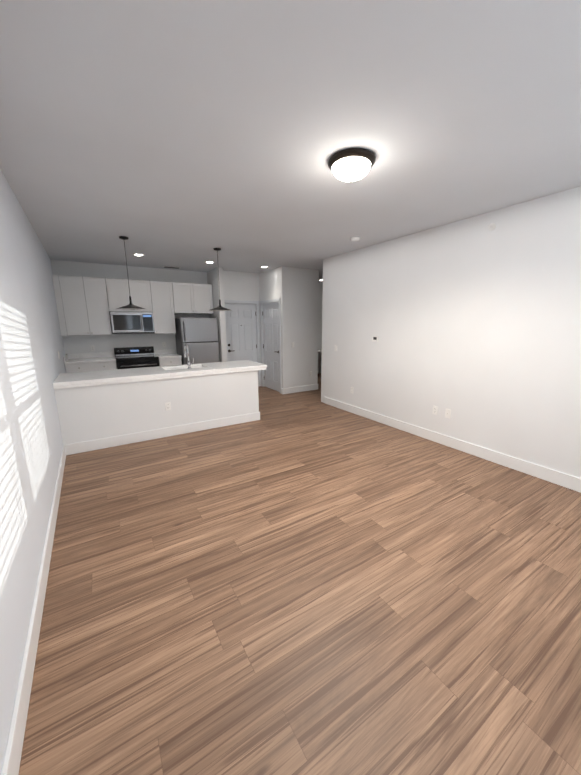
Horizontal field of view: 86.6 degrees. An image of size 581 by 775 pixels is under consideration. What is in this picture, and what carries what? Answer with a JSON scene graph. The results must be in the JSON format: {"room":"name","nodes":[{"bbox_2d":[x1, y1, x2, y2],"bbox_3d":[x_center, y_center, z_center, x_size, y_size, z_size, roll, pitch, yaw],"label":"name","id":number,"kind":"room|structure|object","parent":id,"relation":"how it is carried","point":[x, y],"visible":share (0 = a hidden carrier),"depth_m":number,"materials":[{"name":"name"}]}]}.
{"room":"empty living room","nodes":[
{"label":"empty living room","id":0,"kind":"room"},
{"bbox_2d":[0,169,65,774],"bbox_3d":[-2.354,-0.311,2.593,0.508,2.740,8.875,-8,14,-31],"label":"wall","id":1,"kind":"structure","parent":0,"point":[32,366],"depth_m":2.03,"materials":[{"name":"paint"}]},
{"bbox_2d":[1,445,65,774],"bbox_3d":[-1.328,1.221,1.611,0.144,0.135,5.319,-8,14,-31],"label":"baseboard","id":2,"kind":"structure","parent":1,"relation":"attached to","point":[12,758],"depth_m":1.43,"materials":[{"name":"paint"}]},
{"bbox_2d":[51,260,208,356],"bbox_3d":[-3.154,-1.179,6.744,3.050,2.740,0.120,-8,14,-31],"label":"wall","id":3,"kind":"structure","parent":0,"point":[84,343],"depth_m":6.38,"materials":[{"name":"paint"}]},
{"bbox_2d":[56,275,115,334],"bbox_3d":[-3.880,-1.550,5.928,0.782,1.070,0.351,-8,14,-31],"label":"upper cabinet","id":4,"kind":"object","parent":3,"relation":"attached to","point":[86,305],"depth_m":5.77,"materials":[{"name":"paint"}]},
{"bbox_2d":[67,349,174,356],"bbox_3d":[-3.508,-0.718,6.530,2.044,0.099,0.020,-8,14,-31],"label":"backsplash","id":5,"kind":"structure","parent":3,"relation":"attached to","point":[162,350],"depth_m":6.30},
{"bbox_2d":[108,278,151,311],"bbox_3d":[-3.269,-1.851,6.250,0.780,0.620,0.351,-8,14,-31],"label":"upper cabinet","id":6,"kind":"object","parent":3,"relation":"attached to","point":[140,293],"depth_m":6.12,"materials":[{"name":"paint"}]},
{"bbox_2d":[109,311,154,333],"bbox_3d":[-3.235,-1.322,6.309,0.764,0.430,0.460,-8,14,-31],"label":"microwave","id":7,"kind":"object","parent":6,"relation":"attached to","point":[132,322],"visible":1,"depth_m":6.15,"materials":[{"name":"grey metal"}]},
{"bbox_2d":[148,281,179,333],"bbox_3d":[-2.753,-1.699,6.607,0.553,1.070,0.351,-8,14,-31],"label":"upper cabinet","id":8,"kind":"object","parent":3,"relation":"attached to","point":[164,309],"depth_m":6.48,"materials":[{"name":"paint"}]},
{"bbox_2d":[176,283,212,313],"bbox_3d":[-2.209,-1.981,6.891,0.850,0.640,0.351,-8,14,-31],"label":"upper cabinet","id":9,"kind":"object","parent":3,"relation":"attached to","point":[192,298],"depth_m":6.76,"materials":[{"name":"paint"}]},
{"bbox_2d":[207,267,226,361],"bbox_3d":[-1.679,-1.268,7.132,0.120,2.740,0.750,-8,14,-31],"label":"wall","id":10,"kind":"structure","parent":0,"point":[215,280],"depth_m":6.81,"materials":[{"name":"paint"}]},
{"bbox_2d":[223,270,261,385],"bbox_3d":[-1.205,-1.332,7.424,1.000,2.740,0.120,-8,14,-31],"label":"wall","id":11,"kind":"structure","parent":0,"point":[242,286],"depth_m":7.18,"materials":[{"name":"paint"}]},
{"bbox_2d":[225,303,256,361],"bbox_3d":[-1.168,-0.981,7.469,0.803,2.018,0.105,-8,14,-31],"label":"entry door","id":12,"kind":"structure","parent":11,"relation":"in","point":[240,320],"depth_m":7.41,"materials":[{"name":"paint"}]},
{"bbox_2d":[225,300,260,385],"bbox_3d":[-1.190,-1.018,7.487,0.940,2.100,0.138,-8,14,-31],"label":"door frame","id":13,"kind":"structure","parent":11,"relation":"attached to","point":[257,326],"depth_m":7.55,"materials":[{"name":"paint"}]},
{"bbox_2d":[259,266,286,387],"bbox_3d":[-0.448,-1.299,7.247,0.100,2.740,1.220,-8,14,-31],"label":"wall","id":14,"kind":"structure","parent":0,"point":[273,282],"depth_m":6.80,"materials":[{"name":"paint"}]},
{"bbox_2d":[259,298,280,392],"bbox_3d":[-0.436,-0.979,7.279,0.118,2.100,0.990,-8,14,-31],"label":"door frame","id":15,"kind":"structure","parent":14,"relation":"attached to","point":[261,303],"depth_m":7.27,"materials":[{"name":"paint"}]},
{"bbox_2d":[262,302,279,391],"bbox_3d":[-0.461,-0.944,7.277,0.100,2.018,0.853,-8,14,-31],"label":"closet door","id":16,"kind":"structure","parent":14,"relation":"in","point":[270,313],"depth_m":7.29,"materials":[{"name":"paint"}]},
{"bbox_2d":[0,0,580,282],"bbox_3d":[0.747,-2.111,4.179,7.270,0.100,8.870,-8,14,-31],"label":"ceiling","id":17,"kind":"structure","parent":0,"point":[188,135],"depth_m":1.80,"materials":[{"name":"paint"}]},
{"bbox_2d":[116,236,144,309],"bbox_3d":[-2.271,-1.585,4.301,0.380,0.950,0.380,-8,14,-31],"label":"pendant light","id":18,"kind":"object","parent":17,"relation":"hanging from","point":[130,305],"visible":1,"depth_m":4.32,"materials":[{"name":"black metal"}]},
{"bbox_2d":[209,248,231,310],"bbox_3d":[-1.156,-1.732,4.973,0.380,0.950,0.380,-8,14,-31],"label":"pendant light","id":19,"kind":"object","parent":17,"relation":"hanging from","point":[219,308],"visible":1,"depth_m":4.98,"materials":[{"name":"black metal"}]},
{"bbox_2d":[328,148,375,182],"bbox_3d":[0.443,-1.579,2.256,0.344,0.148,0.344,-8,14,-31],"label":"flush-mount ceiling light","id":20,"kind":"object","parent":17,"relation":"attached to","point":[350,165],"visible":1,"depth_m":2.16,"materials":[{"name":"white glass"}]},
{"bbox_2d":[350,237,359,240],"bbox_3d":[0.900,-2.072,4.314,0.136,0.034,0.136,-8,14,-31],"label":"smoke detector","id":21,"kind":"object","parent":17,"relation":"attached to","point":[354,238],"visible":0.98,"depth_m":4.27,"materials":[{"name":"white plastic"}]},
{"bbox_2d":[19,373,580,774],"bbox_3d":[0.762,0.668,4.763,7.270,0.100,8.870,-8,14,-31],"label":"floor","id":22,"kind":"structure","parent":0,"point":[304,583],"depth_m":1.74,"materials":[{"name":"brown wood"}]},
{"bbox_2d":[65,361,116,372],"bbox_3d":[-3.864,-0.082,6.079,0.805,0.872,0.618,-8,14,-31],"label":"base cabinet","id":23,"kind":"object","parent":22,"relation":"on","point":[85,362],"depth_m":5.74,"materials":[{"name":"paint"}]},
{"bbox_2d":[64,357,114,364],"bbox_3d":[-3.863,-0.529,5.981,0.807,0.043,0.628,-8,14,-31],"label":"countertop","id":24,"kind":"structure","parent":23,"relation":"on","point":[70,360],"depth_m":5.91,"materials":[{"name":"white stone"}]},
{"bbox_2d":[114,346,158,368],"bbox_3d":[-3.165,-0.271,6.423,0.760,1.095,0.697,-8,14,-31],"label":"range","id":25,"kind":"object","parent":22,"relation":"on","point":[132,357],"visible":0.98,"depth_m":6.28,"materials":[{"name":"black metal"}]},
{"bbox_2d":[54,368,256,451],"bbox_3d":[-1.878,0.188,4.747,2.652,0.872,0.600,-8,14,-31],"label":"half wall","id":26,"kind":"structure","parent":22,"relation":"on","point":[102,409],"depth_m":4.24,"materials":[{"name":"paint"}]},
{"bbox_2d":[53,360,266,387],"bbox_3d":[-1.787,-0.260,4.655,2.811,0.043,0.815,-8,14,-31],"label":"countertop","id":27,"kind":"structure","parent":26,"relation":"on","point":[229,366],"depth_m":4.34,"materials":[{"name":"white stone"}]},
{"bbox_2d":[185,344,192,367],"bbox_3d":[-1.547,-0.476,4.679,0.111,0.367,0.247,-8,14,-31],"label":"faucet","id":28,"kind":"object","parent":27,"relation":"on","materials":[{"name":"silver metal"}]},
{"bbox_2d":[159,357,181,365],"bbox_3d":[-2.670,-0.239,6.798,0.440,0.872,0.618,-8,14,-31],"label":"base cabinet","id":29,"kind":"object","parent":22,"relation":"on","point":[163,361],"depth_m":6.46,"materials":[{"name":"paint"}]},
{"bbox_2d":[155,353,178,356],"bbox_3d":[-2.669,-0.686,6.701,0.447,0.043,0.628,-8,14,-31],"label":"countertop","id":30,"kind":"structure","parent":29,"relation":"on","point":[157,354],"depth_m":6.69,"materials":[{"name":"white stone"}]},
{"bbox_2d":[175,317,219,364],"bbox_3d":[-2.086,-0.712,6.979,0.785,1.718,0.710,-8,14,-31],"label":"refrigerator","id":31,"kind":"object","parent":22,"relation":"on","point":[199,337],"visible":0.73,"depth_m":6.65,"materials":[{"name":"grey metal"}]},
{"bbox_2d":[318,349,321,359],"bbox_3d":[0.733,-0.719,9.274,2.138,0.760,0.599,-8,14,-31],"label":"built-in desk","id":32,"kind":"object","parent":22,"relation":"on","point":[319,354],"visible":0.04,"depth_m":9.64,"materials":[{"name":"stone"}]},
{"bbox_2d":[287,267,314,387],"bbox_3d":[0.206,-1.252,7.010,0.720,2.740,0.120,-8,14,-31],"label":"wall","id":33,"kind":"structure","parent":0,"point":[295,290],"depth_m":6.93,"materials":[{"name":"paint"}]},
{"bbox_2d":[281,384,316,393],"bbox_3d":[0.231,0.033,7.227,0.968,0.135,0.046,-8,14,-31],"label":"baseboard","id":34,"kind":"structure","parent":33,"relation":"attached to","point":[308,387],"depth_m":7.18,"materials":[{"name":"paint"}]},
{"bbox_2d":[315,270,318,383],"bbox_3d":[0.110,-1.452,7.964,0.100,2.740,1.880,-8,14,-31],"label":"wall","id":35,"kind":"structure","parent":0,"point":[316,271],"depth_m":7.12,"materials":[{"name":"paint"}]},
{"bbox_2d":[318,283,322,368],"bbox_3d":[-1.593,-1.469,8.087,7.150,2.740,0.120,-8,14,-31],"label":"wall","id":36,"kind":"structure","parent":0,"point":[320,320],"depth_m":9.47,"materials":[{"name":"paint"}]},
{"bbox_2d":[321,186,580,477],"bbox_3d":[2.165,-0.562,3.677,0.120,2.740,5.710,-8,14,-31],"label":"wall","id":37,"kind":"structure","parent":0,"point":[473,324],"depth_m":3.58,"materials":[{"name":"paint"}]},
{"bbox_2d":[372,336,377,341],"bbox_3d":[1.335,-0.768,4.869,0.024,0.090,0.120,-8,14,-31],"label":"thermostat","id":38,"kind":"object","parent":37,"relation":"attached to","point":[374,338],"visible":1,"depth_m":4.86,"materials":[{"name":"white plastic"}]},
{"bbox_2d":[432,406,437,414],"bbox_3d":[1.934,0.305,4.125,0.008,0.116,0.072,-8,14,-31],"label":"outlet","id":39,"kind":"object","parent":37,"relation":"attached to","point":[435,409],"depth_m":4.12,"materials":[{"name":"white plastic"}]},
{"bbox_2d":[445,409,450,417],"bbox_3d":[2.025,0.337,3.972,0.016,0.116,0.072,-8,14,-31],"label":"outlet","id":40,"kind":"object","parent":37,"relation":"attached to","point":[447,412],"depth_m":3.97,"materials":[{"name":"white plastic"}]},
{"bbox_2d":[324,397,580,492],"bbox_3d":[2.148,0.732,3.852,0.019,0.135,5.574,-8,14,-31],"label":"baseboard","id":41,"kind":"structure","parent":37,"relation":"attached to","point":[571,482],"depth_m":3.72,"materials":[{"name":"paint"}]},
{"bbox_2d":[487,223,495,230],"bbox_3d":[2.136,-1.718,3.294,0.062,0.076,0.076,-8,14,-31],"label":"sprinkler head","id":42,"kind":"object","parent":37,"relation":"attached to","point":[491,226],"visible":1,"depth_m":3.30}
]}

